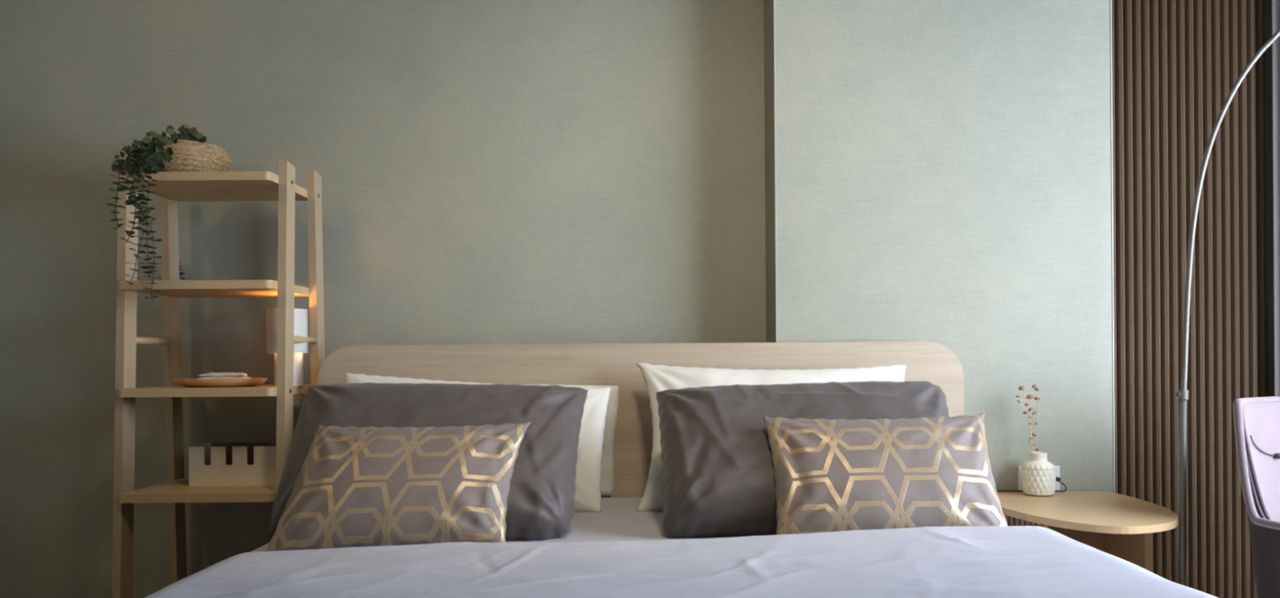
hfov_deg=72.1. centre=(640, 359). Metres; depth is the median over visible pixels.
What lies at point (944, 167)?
wall column
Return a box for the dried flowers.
[1015,384,1039,453]
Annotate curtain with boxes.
[1271,0,1279,395]
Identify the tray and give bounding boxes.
[173,377,267,386]
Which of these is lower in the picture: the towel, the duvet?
the duvet
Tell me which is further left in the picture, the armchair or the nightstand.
the nightstand
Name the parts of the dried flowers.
stem, stem, stem, stem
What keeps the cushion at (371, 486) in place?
on the mattress
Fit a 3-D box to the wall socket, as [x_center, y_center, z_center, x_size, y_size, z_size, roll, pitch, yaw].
[1.097,0.325,2.426,0.113,0.067,0.008,0,0,0]
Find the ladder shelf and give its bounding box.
[111,160,324,597]
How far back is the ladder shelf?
2.31 m
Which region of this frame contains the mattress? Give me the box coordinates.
[250,497,715,551]
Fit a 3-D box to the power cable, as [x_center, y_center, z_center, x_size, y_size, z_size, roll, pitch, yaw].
[1.055,0.341,2.398,0.206,0.040,0.046,0,0,0]
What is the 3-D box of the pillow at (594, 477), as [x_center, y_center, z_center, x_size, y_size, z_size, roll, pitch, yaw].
[-0.417,0.202,2.228,0.717,0.349,0.258,0,0,0]
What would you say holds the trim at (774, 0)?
attached to the wall column
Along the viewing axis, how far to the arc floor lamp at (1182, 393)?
2.19 m
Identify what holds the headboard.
on the floor
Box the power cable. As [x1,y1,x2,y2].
[996,475,1066,491]
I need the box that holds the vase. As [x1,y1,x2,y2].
[1021,451,1056,496]
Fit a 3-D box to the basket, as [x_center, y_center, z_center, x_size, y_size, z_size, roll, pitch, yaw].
[-1.232,-0.529,2.390,0.221,0.096,0.221,0,0,-22]
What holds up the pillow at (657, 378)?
on the mattress
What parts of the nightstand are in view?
panel, panel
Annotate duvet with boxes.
[143,525,1217,597]
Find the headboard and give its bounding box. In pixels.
[317,341,964,497]
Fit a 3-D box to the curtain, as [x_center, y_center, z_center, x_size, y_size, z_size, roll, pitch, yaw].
[2.104,-0.385,2.248,0.223,2.600,0.791,0,0,-26]
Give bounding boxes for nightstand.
[996,490,1177,572]
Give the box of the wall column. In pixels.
[764,0,1113,492]
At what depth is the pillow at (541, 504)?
1.90 m
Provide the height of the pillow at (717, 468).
0.337 m
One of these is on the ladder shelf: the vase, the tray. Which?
the tray
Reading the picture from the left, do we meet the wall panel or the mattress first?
the mattress
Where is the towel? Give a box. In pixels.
[197,371,250,378]
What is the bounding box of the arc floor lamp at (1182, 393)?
[1175,27,1279,586]
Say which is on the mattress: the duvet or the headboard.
the duvet
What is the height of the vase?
0.113 m
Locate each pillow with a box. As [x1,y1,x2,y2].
[268,382,587,540]
[344,371,618,511]
[635,362,906,511]
[656,380,949,537]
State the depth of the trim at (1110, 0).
2.43 m
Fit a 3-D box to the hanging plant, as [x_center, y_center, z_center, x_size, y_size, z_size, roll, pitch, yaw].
[-1.260,-0.386,2.392,0.217,0.481,0.432,0,0,-6]
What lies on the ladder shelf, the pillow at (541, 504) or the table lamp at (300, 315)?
the table lamp at (300, 315)
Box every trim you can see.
[773,0,777,342]
[1110,0,1115,492]
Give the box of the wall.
[0,0,1274,597]
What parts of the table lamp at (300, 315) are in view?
lamp shade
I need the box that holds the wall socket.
[1017,465,1059,489]
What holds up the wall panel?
attached to the wall
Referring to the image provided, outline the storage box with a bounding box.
[188,441,275,485]
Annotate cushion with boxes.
[266,421,531,551]
[763,412,1007,534]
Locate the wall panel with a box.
[1111,0,1266,597]
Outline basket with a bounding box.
[153,138,231,171]
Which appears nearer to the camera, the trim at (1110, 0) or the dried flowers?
the dried flowers
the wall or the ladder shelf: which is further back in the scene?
the wall
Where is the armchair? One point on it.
(1256, 420)
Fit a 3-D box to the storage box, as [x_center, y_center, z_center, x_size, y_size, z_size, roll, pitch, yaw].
[-1.100,0.287,2.440,0.244,0.107,0.120,0,0,0]
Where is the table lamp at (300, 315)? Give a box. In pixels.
[266,307,307,386]
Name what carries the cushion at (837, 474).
on the mattress
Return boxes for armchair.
[1232,395,1279,597]
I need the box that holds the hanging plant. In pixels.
[106,124,206,302]

